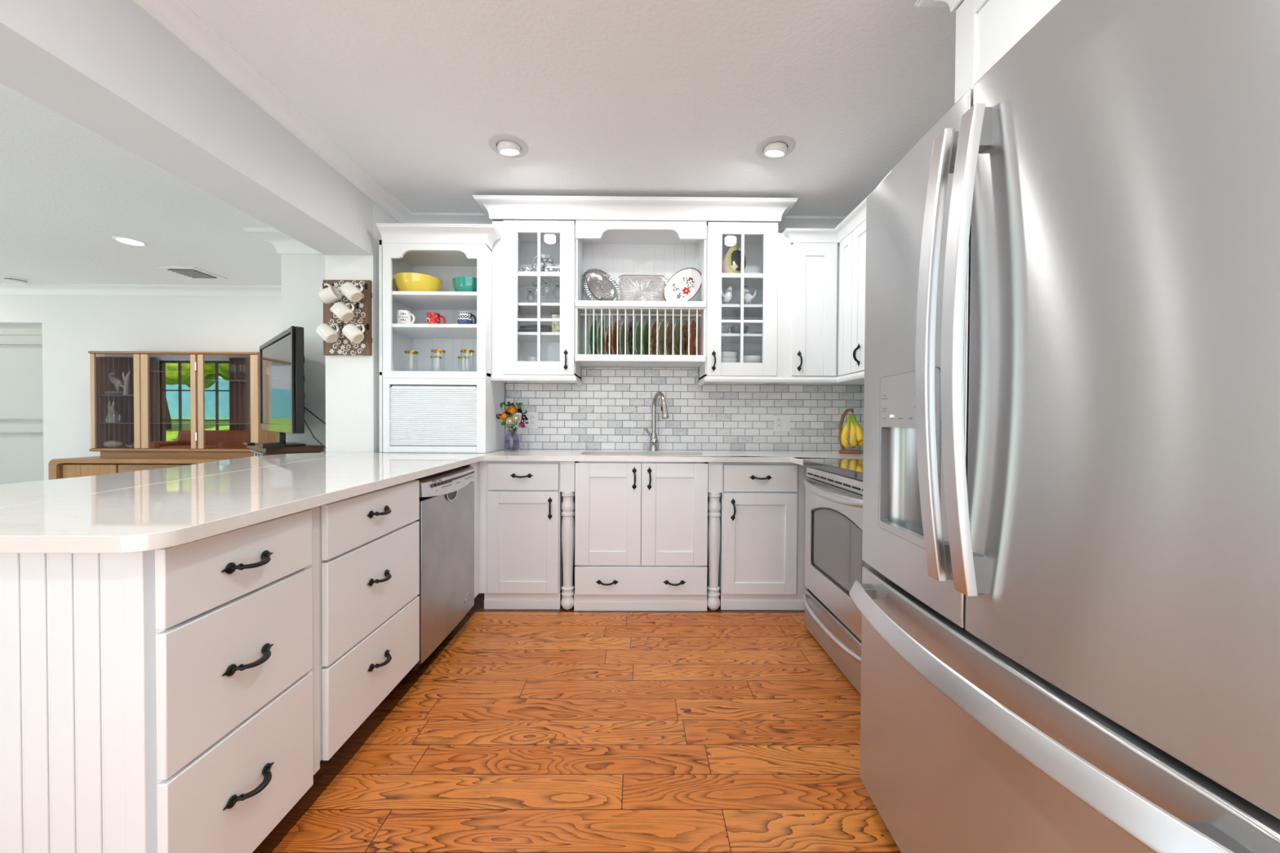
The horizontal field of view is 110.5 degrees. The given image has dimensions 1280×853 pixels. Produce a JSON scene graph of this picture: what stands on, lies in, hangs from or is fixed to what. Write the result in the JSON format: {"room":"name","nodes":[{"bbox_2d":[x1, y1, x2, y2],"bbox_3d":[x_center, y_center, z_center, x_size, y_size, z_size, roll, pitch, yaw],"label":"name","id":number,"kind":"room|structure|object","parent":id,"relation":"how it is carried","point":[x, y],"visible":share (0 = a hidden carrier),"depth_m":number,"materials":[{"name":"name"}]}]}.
{"room":"kitchen","nodes":[
{"label":"kitchen","id":0,"kind":"room"},
{"bbox_2d":[0,294,281,479],"bbox_3d":[-7.425,-0.253,4.872,9.215,2.540,0.150,0,1,0],"label":"wall","id":1,"kind":"structure","parent":0,"point":[73,326],"depth_m":4.80,"materials":[{"name":"white paint"}]},
{"bbox_2d":[0,324,44,484],"bbox_3d":[-6.973,-0.053,4.893,1.020,2.145,0.110,0,1,0],"label":"door","id":2,"kind":"structure","parent":1,"relation":"in","point":[21,398],"depth_m":4.91,"materials":[{"name":"grey paint"}]},
{"bbox_2d":[0,283,281,297],"bbox_3d":[-5.367,-1.460,4.753,5.115,0.100,0.085,0,1,0],"label":"trim","id":3,"kind":"structure","parent":1,"relation":"attached to","point":[30,289],"depth_m":4.77,"materials":[{"name":"white paint"}]},
{"bbox_2d":[280,253,325,452],"bbox_3d":[-2.397,-0.216,4.157,0.830,2.540,1.350,0,1,0],"label":"wall","id":4,"kind":"structure","parent":0,"point":[302,276],"depth_m":3.47,"materials":[{"name":"white paint"}]},
{"bbox_2d":[242,227,323,254],"bbox_3d":[-2.470,-1.417,4.015,0.990,0.135,1.420,0,1,0],"label":"trim","id":5,"kind":"structure","parent":4,"relation":"attached to","point":[284,244],"depth_m":3.41,"materials":[{"name":"white paint"}]},
{"bbox_2d":[324,201,399,452],"bbox_3d":[-1.826,-0.200,3.195,0.300,2.540,0.820,0,1,0],"label":"wall partition","id":6,"kind":"structure","parent":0,"point":[352,382],"depth_m":2.79,"materials":[{"name":"white paint"}]},
{"bbox_2d":[322,280,372,355],"bbox_3d":[-1.821,-0.676,2.721,0.293,0.466,0.116,0,1,0],"label":"mug rack","id":7,"kind":"object","parent":6,"relation":"attached to","point":[362,312],"visible":0.59,"depth_m":2.76,"materials":[{"name":"brown wood"}]},
{"bbox_2d":[315,323,338,342],"bbox_3d":[-1.891,-0.564,2.686,0.120,0.117,0.087,0,1,10],"label":"mug","id":8,"kind":"object","parent":7,"relation":"hanging from","point":[325,331],"visible":1,"depth_m":2.66,"materials":[{"name":"white"}]},
{"bbox_2d":[317,283,342,303],"bbox_3d":[-1.876,-0.802,2.683,0.115,0.120,0.087,0,1,0],"label":"mug","id":9,"kind":"object","parent":7,"relation":"hanging from","point":[330,295],"visible":1,"depth_m":2.66,"materials":[{"name":"white"}]},
{"bbox_2d":[331,302,354,321],"bbox_3d":[-1.797,-0.693,2.685,0.120,0.117,0.087,0,1,10],"label":"mug","id":10,"kind":"object","parent":7,"relation":"hanging from","point":[340,309],"visible":1,"depth_m":2.66,"materials":[{"name":"white"}]},
{"bbox_2d":[340,282,363,302],"bbox_3d":[-1.743,-0.812,2.684,0.120,0.117,0.087,0,1,10],"label":"mug","id":11,"kind":"object","parent":7,"relation":"hanging from","point":[348,290],"visible":1,"depth_m":2.66,"materials":[{"name":"white"}]},
{"bbox_2d":[342,324,364,343],"bbox_3d":[-1.735,-0.563,2.688,0.120,0.117,0.087,0,1,10],"label":"mug","id":12,"kind":"object","parent":7,"relation":"hanging from","point":[351,331],"visible":1,"depth_m":2.66,"materials":[{"name":"white"}]},
{"bbox_2d":[130,0,846,231],"bbox_3d":[-0.017,-1.393,0.319,3.265,0.060,5.675,0,1,0],"label":"trim","id":13,"kind":"structure","parent":6,"relation":"attached to","point":[175,16],"depth_m":2.01,"materials":[{"name":"white paint"}]},
{"bbox_2d":[0,0,955,285],"bbox_3d":[-5.125,-1.523,1.246,13.750,0.120,7.600,0,1,0],"label":"ceiling","id":14,"kind":"structure","parent":0,"point":[613,98],"depth_m":2.04,"materials":[{"name":"white paint"}]},
{"bbox_2d":[2,275,27,284],"bbox_3d":[-6.383,-1.492,4.538,0.150,0.042,0.150,0,1,0],"label":"recessed light","id":15,"kind":"object","parent":14,"relation":"attached to","point":[11,279],"visible":1,"depth_m":4.50,"materials":[{"name":"white plastic"}]},
{"bbox_2d":[111,235,147,246],"bbox_3d":[-4.086,-1.483,3.558,0.188,0.010,0.188,0,1,0],"label":"recessed light","id":16,"kind":"object","parent":14,"relation":"in","point":[125,240],"visible":1,"depth_m":3.55,"materials":[{"name":"white plastic"}]},
{"bbox_2d":[0,0,373,255],"bbox_3d":[-1.799,-1.233,0.122,0.300,0.395,5.300,0,1,0],"label":"ceiling beam","id":17,"kind":"structure","parent":14,"relation":"attached to","point":[107,67],"depth_m":1.61,"materials":[{"name":"white paint"}]},
{"bbox_2d":[156,266,227,279],"bbox_3d":[-4.351,-1.487,4.327,0.340,0.025,0.350,0,1,0],"label":"ceiling vent","id":18,"kind":"object","parent":14,"relation":"in","point":[193,273],"visible":1,"depth_m":4.28,"materials":[{"name":"white plastic"}]},
{"bbox_2d":[488,133,528,158],"bbox_3d":[-0.680,-1.445,2.302,0.200,0.071,0.200,0,1,0],"label":"recessed light","id":19,"kind":"object","parent":14,"relation":"in","point":[508,145],"visible":1,"depth_m":2.27,"materials":[{"name":"grey"}]},
{"bbox_2d":[755,135,795,159],"bbox_3d":[0.702,-1.438,2.301,0.200,0.072,0.200,0,1,0],"label":"recessed light","id":20,"kind":"object","parent":14,"relation":"in","point":[774,147],"visible":1,"depth_m":2.27,"materials":[{"name":"grey"}]},
{"bbox_2d":[252,590,901,852],"bbox_3d":[-0.034,1.141,0.415,3.550,0.050,5.800,0,1,0],"label":"floor","id":21,"kind":"structure","parent":0,"point":[562,731],"depth_m":1.53,"materials":[{"name":"brown wood"}]},
{"bbox_2d":[0,506,319,852],"bbox_3d":[-1.436,0.658,1.070,1.129,0.884,0.447,0,1,0],"label":"base cabinet","id":22,"kind":"object","parent":21,"relation":"on","point":[166,700],"visible":0.84,"depth_m":0.86,"materials":[{"name":"white paint"}]},
{"bbox_2d":[0,448,863,553],"bbox_3d":[-0.041,0.197,1.976,3.253,0.030,2.384,0,1,0],"label":"countertop","id":23,"kind":"structure","parent":22,"relation":"on","point":[162,515],"depth_m":1.16,"materials":[{"name":"white stone"}]},
{"bbox_2d":[0,452,370,507],"bbox_3d":[-1.821,0.190,1.766,0.540,0.030,2.063,0,1,-7],"label":"bar","id":24,"kind":"object","parent":23,"relation":"on","point":[27,492],"visible":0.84,"depth_m":1.51,"materials":[{"name":"white stone"}]},
{"bbox_2d":[376,222,505,453],"bbox_3d":[-1.252,-0.529,2.908,0.734,1.380,0.474,0,1,0],"label":"hutch","id":25,"kind":"object","parent":23,"relation":"on","point":[453,410],"visible":0.94,"depth_m":2.75,"materials":[{"name":"white paint"}]},
{"bbox_2d":[397,310,414,323],"bbox_3d":[-1.501,-0.688,2.836,0.100,0.096,0.082,1,1,38],"label":"mug","id":26,"kind":"object","parent":25,"relation":"on","point":[403,316],"visible":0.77,"depth_m":2.81,"materials":[{"name":"white ceramic"}]},
{"bbox_2d":[393,272,443,291],"bbox_3d":[-1.451,-0.903,2.914,0.290,0.123,0.290,0,1,0],"label":"mixing bowl","id":27,"kind":"object","parent":25,"relation":"on","point":[404,282],"visible":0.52,"depth_m":2.81,"materials":[{"name":"yellow ceramic"}]},
{"bbox_2d":[382,323,476,338],"bbox_3d":[-1.285,-0.629,2.939,0.630,0.022,0.369,0,1,0],"label":"shelf","id":28,"kind":"object","parent":25,"relation":"attached to","point":[406,331],"depth_m":2.86,"materials":[{"name":"white paint"}]},
{"bbox_2d":[382,291,476,310],"bbox_3d":[-1.284,-0.829,2.936,0.630,0.022,0.369,0,1,0],"label":"shelf","id":29,"kind":"object","parent":25,"relation":"attached to","point":[408,300],"depth_m":2.87,"materials":[{"name":"white paint"}]},
{"bbox_2d":[391,385,476,389],"bbox_3d":[-1.278,-0.245,2.757,0.520,0.022,0.026,0,1,0],"label":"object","id":30,"kind":"structure","parent":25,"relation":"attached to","point":[393,387],"depth_m":2.75,"materials":[{"name":"white paint"}]},
{"bbox_2d":[426,312,445,324],"bbox_3d":[-1.318,-0.681,2.847,0.111,0.085,0.090,1,1,26],"label":"mug","id":31,"kind":"object","parent":25,"relation":"on","point":[432,317],"visible":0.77,"depth_m":2.82,"materials":[{"name":"red ceramic"}]},
{"bbox_2d":[452,276,476,291],"bbox_3d":[-1.113,-0.895,2.916,0.220,0.111,0.220,0,1,0],"label":"mixing bowl","id":32,"kind":"object","parent":25,"relation":"on","point":[460,283],"visible":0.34,"depth_m":2.82,"materials":[{"name":"teal ceramic"}]},
{"bbox_2d":[457,311,476,324],"bbox_3d":[-1.118,-0.684,2.849,0.110,0.092,0.095,1,1,44],"label":"mug","id":33,"kind":"object","parent":25,"relation":"on","point":[464,317],"visible":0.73,"depth_m":2.82,"materials":[{"name":"blue ceramic"}]},
{"bbox_2d":[644,391,669,450],"bbox_3d":[0.132,-0.034,3.001,0.096,0.406,0.244,0,1,-33],"label":"faucet","id":34,"kind":"object","parent":23,"relation":"on","point":[653,440],"visible":1,"depth_m":3.06,"materials":[{"name":"silver metal"}]},
{"bbox_2d":[838,408,861,453],"bbox_3d":[1.400,0.028,2.955,0.144,0.296,0.122,0,1,0],"label":"stand","id":35,"kind":"object","parent":23,"relation":"on","point":[842,451],"visible":0.98,"depth_m":2.96,"materials":[{"name":"brown wood"}]},
{"bbox_2d":[840,414,863,448],"bbox_3d":[1.403,0.032,2.899,0.141,0.221,0.117,0,1,-21],"label":"banana bunch","id":36,"kind":"object","parent":35,"relation":"hanging from","point":[856,432],"visible":0.98,"depth_m":2.90,"materials":[{"name":"yellow"}]},
{"bbox_2d":[319,480,419,760],"bbox_3d":[-1.245,0.652,1.569,0.738,0.884,0.554,0,1,0],"label":"base cabinet","id":37,"kind":"object","parent":21,"relation":"on","point":[369,543],"visible":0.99,"depth_m":1.47,"materials":[{"name":"white paint"}]},
{"bbox_2d":[408,465,475,671],"bbox_3d":[-1.220,0.651,2.168,0.636,0.870,0.612,0,1,0],"label":"dishwasher","id":38,"kind":"object","parent":21,"relation":"on","point":[446,498],"visible":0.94,"depth_m":2.08,"materials":[{"name":"silver"}]},
{"bbox_2d":[467,461,561,598],"bbox_3d":[-0.721,0.590,2.818,0.493,0.786,0.670,0,1,0],"label":"base cabinet","id":39,"kind":"object","parent":21,"relation":"on","point":[524,498],"depth_m":2.60,"materials":[{"name":"white paint"}]},
{"bbox_2d":[560,461,722,610],"bbox_3d":[0.004,0.642,2.853,0.958,0.882,0.610,0,1,0],"label":"base cabinet","id":40,"kind":"object","parent":21,"relation":"on","point":[628,528],"visible":1,"depth_m":2.59,"materials":[{"name":"white paint"}]},
{"bbox_2d":[484,589,804,611],"bbox_3d":[0.326,1.040,2.659,2.500,0.099,0.086,0,1,0],"label":"baseboard","id":41,"kind":"structure","parent":21,"relation":"on","point":[491,601],"depth_m":2.63,"materials":[{"name":"white paint"}]},
{"bbox_2d":[720,462,797,594],"bbox_3d":[0.707,0.597,2.866,0.447,0.786,0.593,0,1,0],"label":"base cabinet","id":42,"kind":"object","parent":21,"relation":"on","point":[758,500],"visible":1,"depth_m":2.61,"materials":[{"name":"white paint"}]},
{"bbox_2d":[796,464,808,593],"bbox_3d":[1.255,0.603,2.644,0.647,0.786,0.016,0,1,0],"label":"cabinet filler","id":43,"kind":"object","parent":42,"relation":"attached to","point":[802,469],"visible":0.07,"depth_m":2.63,"materials":[{"name":"white paint"}]},
{"bbox_2d":[803,458,870,693],"bbox_3d":[1.201,0.566,2.025,0.764,1.048,0.762,0,1,0],"label":"range","id":44,"kind":"object","parent":21,"relation":"on","point":[833,513],"visible":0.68,"depth_m":2.03,"materials":[{"name":"silver metal"}]},
{"bbox_2d":[803,458,863,480],"bbox_3d":[1.201,0.199,2.020,0.638,0.034,0.762,0,1,0],"label":"cooktop","id":45,"kind":"object","parent":44,"relation":"in","point":[847,469],"depth_m":2.09,"materials":[{"name":"black glass"}]},
{"bbox_2d":[848,0,1279,852],"bbox_3d":[1.068,0.223,0.891,1.019,1.785,0.882,0,1,0],"label":"refrigerator","id":46,"kind":"object","parent":21,"relation":"on","point":[1068,598],"visible":1,"depth_m":0.66,"materials":[{"name":"silver metal"}]},
{"bbox_2d":[487,231,861,453],"bbox_3d":[0.007,-0.190,3.218,3.365,2.540,0.109,0,1,0],"label":"wall","id":47,"kind":"structure","parent":0,"point":[611,409],"depth_m":3.17,"materials":[{"name":"tile"}]},
{"bbox_2d":[527,412,537,428],"bbox_3d":[-0.763,-0.044,3.156,0.072,0.115,0.010,0,1,0],"label":"wall outlet","id":48,"kind":"object","parent":47,"relation":"attached to","point":[532,417],"visible":0.99,"depth_m":3.15,"materials":[{"name":"white plastic"}]},
{"bbox_2d":[492,220,581,383],"bbox_3d":[-0.683,-0.813,2.973,0.535,1.013,0.353,0,1,0],"label":"upper cabinet","id":49,"kind":"object","parent":47,"relation":"attached to","point":[521,242],"visible":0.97,"depth_m":2.84,"materials":[{"name":"white paint"}]},
{"bbox_2d":[518,328,551,332],"bbox_3d":[-0.689,-0.627,2.987,0.284,0.028,0.220,0,1,0],"label":"shelf","id":50,"kind":"object","parent":49,"relation":"on","point":[522,330],"visible":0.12,"depth_m":2.90,"materials":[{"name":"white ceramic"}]},
{"bbox_2d":[490,374,582,385],"bbox_3d":[-0.681,-0.312,2.994,0.545,0.038,0.325,0,1,0],"label":"trim","id":51,"kind":"structure","parent":49,"relation":"attached to","point":[575,379],"depth_m":2.83,"materials":[{"name":"white paint"}]},
{"bbox_2d":[518,332,559,342],"bbox_3d":[-0.640,-0.603,3.006,0.408,0.018,0.272,0,1,0],"label":"shelf","id":52,"kind":"object","parent":49,"relation":"attached to","point":[522,336],"depth_m":2.95,"materials":[{"name":"white paint"}]},
{"bbox_2d":[518,302,559,315],"bbox_3d":[-0.639,-0.792,3.004,0.408,0.018,0.272,0,1,0],"label":"shelf","id":53,"kind":"object","parent":49,"relation":"attached to","point":[524,308],"depth_m":2.96,"materials":[{"name":"white paint"}]},
{"bbox_2d":[518,271,559,287],"bbox_3d":[-0.638,-0.993,3.001,0.408,0.018,0.272,0,1,0],"label":"shelf","id":54,"kind":"object","parent":49,"relation":"attached to","point":[523,281],"depth_m":2.99,"materials":[{"name":"white paint"}]},
{"bbox_2d":[540,253,553,268],"bbox_3d":[-0.645,-1.086,3.042,0.110,0.165,0.110,0,1,0],"label":"jar","id":55,"kind":"object","parent":49,"relation":"on","point":[548,261],"visible":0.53,"depth_m":3.00,"materials":[{"name":"white ceramic"}]},
{"bbox_2d":[551,312,559,332],"bbox_3d":[-0.522,-0.676,2.953,0.114,0.130,0.116,0,1,0],"label":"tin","id":56,"kind":"object","parent":49,"relation":"on","point":[555,325],"visible":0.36,"depth_m":2.90,"materials":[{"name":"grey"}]},
{"bbox_2d":[472,195,798,226],"bbox_3d":[-0.029,-1.371,2.947,2.014,0.108,0.401,0,1,0],"label":"trim","id":57,"kind":"structure","parent":49,"relation":"attached to","point":[495,207],"depth_m":2.81,"materials":[{"name":"white paint"}]},
{"bbox_2d":[574,220,706,368],"bbox_3d":[0.004,-0.867,2.998,0.838,0.898,0.313,0,1,0],"label":"upper cabinet","id":58,"kind":"object","parent":47,"relation":"attached to","point":[615,248],"visible":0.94,"depth_m":2.98,"materials":[{"name":"white paint"}]},
{"bbox_2d":[588,319,598,354],"bbox_3d":[-0.316,-0.592,3.000,0.035,0.256,0.256,0,1,9],"label":"plate","id":59,"kind":"object","parent":58,"relation":"in","point":[590,334],"visible":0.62,"depth_m":3.00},
{"bbox_2d":[582,268,620,300],"bbox_3d":[-0.267,-0.955,3.054,0.268,0.281,0.058,0,1,6],"label":"tray","id":60,"kind":"object","parent":58,"relation":"on","point":[598,285],"visible":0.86,"depth_m":3.06,"materials":[{"name":"grey metal"}]},
{"bbox_2d":[595,320,606,354],"bbox_3d":[-0.264,-0.591,3.000,0.035,0.256,0.256,0,1,10],"label":"plate","id":61,"kind":"object","parent":58,"relation":"in","point":[598,331],"visible":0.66,"depth_m":3.00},
{"bbox_2d":[604,326,611,354],"bbox_3d":[-0.213,-0.571,3.001,0.034,0.216,0.216,0,1,11],"label":"plate","id":62,"kind":"object","parent":58,"relation":"on","point":[606,335],"visible":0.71,"depth_m":3.00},
{"bbox_2d":[611,320,621,354],"bbox_3d":[-0.162,-0.591,3.001,0.035,0.255,0.256,0,1,12],"label":"plate","id":63,"kind":"object","parent":58,"relation":"in","point":[614,335],"visible":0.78,"depth_m":3.01,"materials":[{"name":"ceramic"}]},
{"bbox_2d":[618,320,628,354],"bbox_3d":[-0.111,-0.591,3.001,0.035,0.255,0.255,0,1,13],"label":"plate","id":64,"kind":"object","parent":58,"relation":"in","point":[621,337],"visible":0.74,"depth_m":3.00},
{"bbox_2d":[626,320,632,354],"bbox_3d":[-0.059,-0.590,3.001,0.035,0.255,0.255,0,1,14],"label":"plate","id":65,"kind":"object","parent":58,"relation":"in","point":[629,333],"visible":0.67,"depth_m":2.99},
{"bbox_2d":[634,320,644,355],"bbox_3d":[-0.008,-0.590,3.001,0.035,0.255,0.256,1,1,15],"label":"plate","id":66,"kind":"object","parent":58,"relation":"in","point":[637,331],"visible":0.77,"depth_m":3.00,"materials":[{"name":"ceramic"}]},
{"bbox_2d":[575,300,706,318],"bbox_3d":[0.004,-0.788,2.994,0.838,0.037,0.304,0,1,0],"label":"shelf","id":67,"kind":"object","parent":58,"relation":"attached to","point":[581,306],"depth_m":2.86,"materials":[{"name":"white paint"}]},
{"bbox_2d":[616,275,666,301],"bbox_3d":[0.014,-0.937,3.104,0.356,0.257,0.049,0,1,0],"label":"tray","id":68,"kind":"object","parent":58,"relation":"on","point":[632,287],"visible":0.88,"depth_m":3.12,"materials":[{"name":"glass"}]},
{"bbox_2d":[641,320,651,355],"bbox_3d":[0.043,-0.590,3.001,0.035,0.256,0.256,1,1,16],"label":"plate","id":69,"kind":"object","parent":58,"relation":"in","point":[645,336],"visible":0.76,"depth_m":3.00,"materials":[{"name":"ceramic"}]},
{"bbox_2d":[649,320,658,355],"bbox_3d":[0.095,-0.589,3.001,0.035,0.256,0.256,1,1,16],"label":"plate","id":70,"kind":"object","parent":58,"relation":"in","point":[653,330],"visible":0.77,"depth_m":3.01,"materials":[{"name":"ceramic"}]},
{"bbox_2d":[657,320,666,355],"bbox_3d":[0.146,-0.589,3.001,0.035,0.256,0.256,1,1,17],"label":"plate","id":71,"kind":"object","parent":58,"relation":"in","point":[661,327],"visible":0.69,"depth_m":3.02,"materials":[{"name":"ceramic"}]},
{"bbox_2d":[666,320,674,355],"bbox_3d":[0.197,-0.589,3.001,0.035,0.256,0.256,1,1,18],"label":"plate","id":72,"kind":"object","parent":58,"relation":"in","point":[669,326],"visible":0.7,"depth_m":3.02,"materials":[{"name":"ceramic"}]},
{"bbox_2d":[671,320,679,355],"bbox_3d":[0.248,-0.589,3.002,0.035,0.256,0.256,1,1,19],"label":"plate","id":73,"kind":"object","parent":58,"relation":"on","point":[677,326],"visible":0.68,"depth_m":3.02,"materials":[{"name":"ceramic"}]},
{"bbox_2d":[662,267,701,301],"bbox_3d":[0.287,-0.938,2.974,0.264,0.269,0.059,0,1,-7],"label":"floral plate","id":74,"kind":"object","parent":58,"relation":"on","point":[684,285],"visible":0.92,"depth_m":2.98,"materials":[{"name":"white ceramic"}]},
{"bbox_2d":[681,320,687,355],"bbox_3d":[0.299,-0.588,3.002,0.035,0.255,0.256,1,1,20],"label":"plate","id":75,"kind":"object","parent":58,"relation":"on","point":[684,327],"visible":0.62,"depth_m":3.02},
{"bbox_2d":[687,320,697,355],"bbox_3d":[0.351,-0.588,3.002,0.035,0.255,0.255,1,1,21],"label":"plate","id":76,"kind":"object","parent":58,"relation":"on","point":[693,325],"visible":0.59,"depth_m":3.04,"materials":[{"name":"ceramic"}]},
{"bbox_2d":[698,222,791,384],"bbox_3d":[0.699,-0.805,2.983,0.549,1.013,0.353,0,1,0],"label":"upper cabinet","id":77,"kind":"object","parent":47,"relation":"attached to","point":[758,242],"depth_m":2.85,"materials":[{"name":"white paint"}]},
{"bbox_2d":[721,284,732,304],"bbox_3d":[0.572,-0.871,2.955,0.091,0.154,0.066,0,1,0],"label":"bird figurine","id":78,"kind":"object","parent":77,"relation":"on","point":[726,296],"visible":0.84,"depth_m":2.94,"materials":[{"name":"white ceramic"}]},
{"bbox_2d":[721,241,746,273],"bbox_3d":[0.627,-1.113,2.980,0.164,0.236,0.101,0,1,0],"label":"pitcher","id":79,"kind":"object","parent":77,"relation":"on","point":[731,262],"visible":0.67,"depth_m":2.94,"materials":[{"name":"ceramic"}]},
{"bbox_2d":[730,325,748,333],"bbox_3d":[0.663,-0.635,2.966,0.118,0.059,0.118,0,1,0],"label":"bowl","id":80,"kind":"object","parent":77,"relation":"on","point":[735,329],"visible":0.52,"depth_m":2.92,"materials":[{"name":"grey ceramic"}]},
{"bbox_2d":[721,333,762,343],"bbox_3d":[0.654,-0.596,3.015,0.425,0.018,0.272,0,1,0],"label":"shelf","id":81,"kind":"object","parent":77,"relation":"attached to","point":[726,338],"depth_m":2.95,"materials":[{"name":"white paint"}]},
{"bbox_2d":[721,304,762,316],"bbox_3d":[0.655,-0.785,3.013,0.425,0.018,0.272,0,1,0],"label":"shelf","id":82,"kind":"object","parent":77,"relation":"attached to","point":[727,310],"depth_m":2.97,"materials":[{"name":"white paint"}]},
{"bbox_2d":[721,272,762,288],"bbox_3d":[0.656,-0.986,3.010,0.425,0.018,0.272,0,1,0],"label":"shelf","id":83,"kind":"object","parent":77,"relation":"attached to","point":[751,283],"depth_m":3.00,"materials":[{"name":"white paint"}]},
{"bbox_2d":[743,285,756,304],"bbox_3d":[0.732,-0.869,2.965,0.087,0.150,0.068,0,1,0],"label":"bird figurine","id":84,"kind":"object","parent":77,"relation":"on","point":[748,297],"visible":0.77,"depth_m":2.95,"materials":[{"name":"white ceramic"}]},
{"bbox_2d":[697,371,864,386],"bbox_3d":[0.903,-0.301,2.820,1.200,0.038,0.489,1,1,32],"label":"trim","id":85,"kind":"structure","parent":77,"relation":"attached to","point":[858,375],"depth_m":2.84,"materials":[{"name":"white paint"}]},
{"bbox_3d":[0.752,-0.372,2.981,0.159,0.066,0.159,0,1,0],"label":"serving bowl","id":86,"kind":"object","parent":77,"relation":"in","visible":0},
{"bbox_2d":[742,355,762,362],"bbox_3d":[0.752,-0.434,2.980,0.155,0.066,0.155,0,1,0],"label":"serving bowl","id":87,"kind":"object","parent":86,"relation":"on","point":[751,358],"visible":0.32,"depth_m":2.92,"materials":[{"name":"white ceramic"}]},
{"bbox_2d":[773,415,790,431],"bbox_3d":[1.014,-0.022,3.169,0.117,0.118,0.010,0,1,0],"label":"wall outlet","id":88,"kind":"object","parent":47,"relation":"attached to","point":[781,423],"visible":1,"depth_m":3.17,"materials":[{"name":"white plastic"}]},
{"bbox_2d":[776,242,839,384],"bbox_3d":[1.131,-0.771,2.986,0.315,0.950,0.353,0,1,0],"label":"upper cabinet","id":89,"kind":"object","parent":47,"relation":"attached to","point":[815,267],"visible":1,"depth_m":2.85,"materials":[{"name":"white paint"}]},
{"bbox_2d":[782,194,870,244],"bbox_3d":[1.098,-1.209,2.724,0.359,0.068,0.865,0,1,0],"label":"trim","id":90,"kind":"structure","parent":89,"relation":"attached to","point":[857,216],"depth_m":2.79,"materials":[{"name":"white paint"}]},
{"bbox_3d":[-6.915,1.092,1.268,10.200,0.050,7.600,0,1,0],"label":"floor","id":91,"kind":"structure","parent":0,"visible":0},
{"bbox_2d":[48,456,235,479],"bbox_3d":[-4.650,0.676,4.561,2.150,0.720,0.515,0,1,0],"label":"buffet","id":92,"kind":"object","parent":91,"relation":"on","point":[66,468],"visible":0.16,"depth_m":4.32,"materials":[{"name":"brown wood"}]},
{"bbox_2d":[88,351,276,457],"bbox_3d":[-4.649,-0.218,4.611,1.675,1.066,0.387,0,1,0],"label":"display cabinet","id":93,"kind":"object","parent":92,"relation":"on","point":[177,404],"visible":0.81,"depth_m":4.55,"materials":[{"name":"brown wood"}]},
{"bbox_2d":[102,440,124,448],"bbox_3d":[-5.352,0.180,4.512,0.176,0.074,0.100,0,1,0],"label":"stone","id":94,"kind":"object","parent":93,"relation":"on","point":[112,444],"visible":1,"depth_m":4.48,"materials":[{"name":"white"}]},
{"bbox_2d":[104,400,123,422],"bbox_3d":[-5.335,-0.154,4.503,0.124,0.229,0.122,1,1,42],"label":"sculpture","id":95,"kind":"object","parent":93,"relation":"on","point":[113,415],"visible":1,"depth_m":4.48,"materials":[{"name":"ceramic"}]},
{"bbox_2d":[104,371,124,395],"bbox_3d":[-5.312,-0.438,4.499,0.212,0.237,0.098,0,1,0],"label":"heron sculpture","id":96,"kind":"object","parent":93,"relation":"on","point":[118,383],"visible":0.99,"depth_m":4.48,"materials":[{"name":"ceramic"}]},
{"bbox_2d":[121,370,130,395],"bbox_3d":[-5.207,-0.443,4.497,0.078,0.250,0.038,1,1,19],"label":"ornament","id":97,"kind":"object","parent":93,"relation":"on","point":[126,379],"visible":0.98,"depth_m":4.49,"materials":[{"name":"ceramic"}]},
{"bbox_2d":[149,371,190,375],"bbox_3d":[-4.703,-0.553,4.625,0.536,0.007,0.323,0,1,0],"label":"glass shelf","id":98,"kind":"object","parent":93,"relation":"attached to","point":[153,373],"depth_m":4.56,"materials":[{"name":"grey"}]},
{"bbox_2d":[204,380,250,383],"bbox_3d":[-4.126,-0.465,4.630,0.575,0.007,0.323,0,1,0],"label":"glass shelf","id":99,"kind":"object","parent":93,"relation":"attached to","point":[206,381],"depth_m":4.57,"materials":[{"name":"grey"}]},
{"bbox_2d":[246,443,324,456],"bbox_3d":[-2.760,0.599,3.257,0.893,0.930,0.313,1,1,24],"label":"stand","id":100,"kind":"object","parent":91,"relation":"on","point":[255,451],"visible":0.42,"depth_m":3.11,"materials":[{"name":"brown wood"}]},
{"bbox_2d":[257,442,284,448],"bbox_3d":[-2.418,0.124,2.910,0.180,0.031,0.110,1,1,42],"label":"box","id":101,"kind":"object","parent":100,"relation":"on","point":[261,445],"visible":1,"depth_m":2.86,"materials":[{"name":"black plastic"}]},
{"bbox_2d":[255,325,306,446],"bbox_3d":[-2.546,-0.245,3.143,1.179,0.761,0.232,1,1,42],"label":"television","id":102,"kind":"object","parent":100,"relation":"on","point":[282,357],"visible":0.94,"depth_m":2.94,"materials":[{"name":"black plastic"}]},
{"bbox_3d":[1.658,-0.144,0.347,0.100,2.540,5.675,0,1,0],"label":"wall","id":103,"kind":"structure","parent":0,"visible":0},
{"bbox_2d":[860,384,864,451],"bbox_3d":[1.590,-0.057,2.343,0.009,0.486,1.666,0,1,0],"label":"wall","id":104,"kind":"structure","parent":103,"relation":"attached to","point":[863,385],"depth_m":3.15,"materials":[{"name":"tile"}]},
{"bbox_2d":[823,219,866,385],"bbox_3d":[1.413,-0.766,2.732,0.355,0.950,0.865,0,1,0],"label":"upper cabinet","id":105,"kind":"object","parent":104,"relation":"attached to","point":[852,254],"visible":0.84,"depth_m":2.67,"materials":[{"name":"white paint"}]},
{"bbox_2d":[914,0,1060,104],"bbox_3d":[1.232,-1.069,0.893,0.746,0.708,0.997,0,1,0],"label":"upper cabinet","id":106,"kind":"object","parent":103,"relation":"attached to","point":[986,30],"visible":0.07,"depth_m":1.21,"materials":[{"name":"white paint"}]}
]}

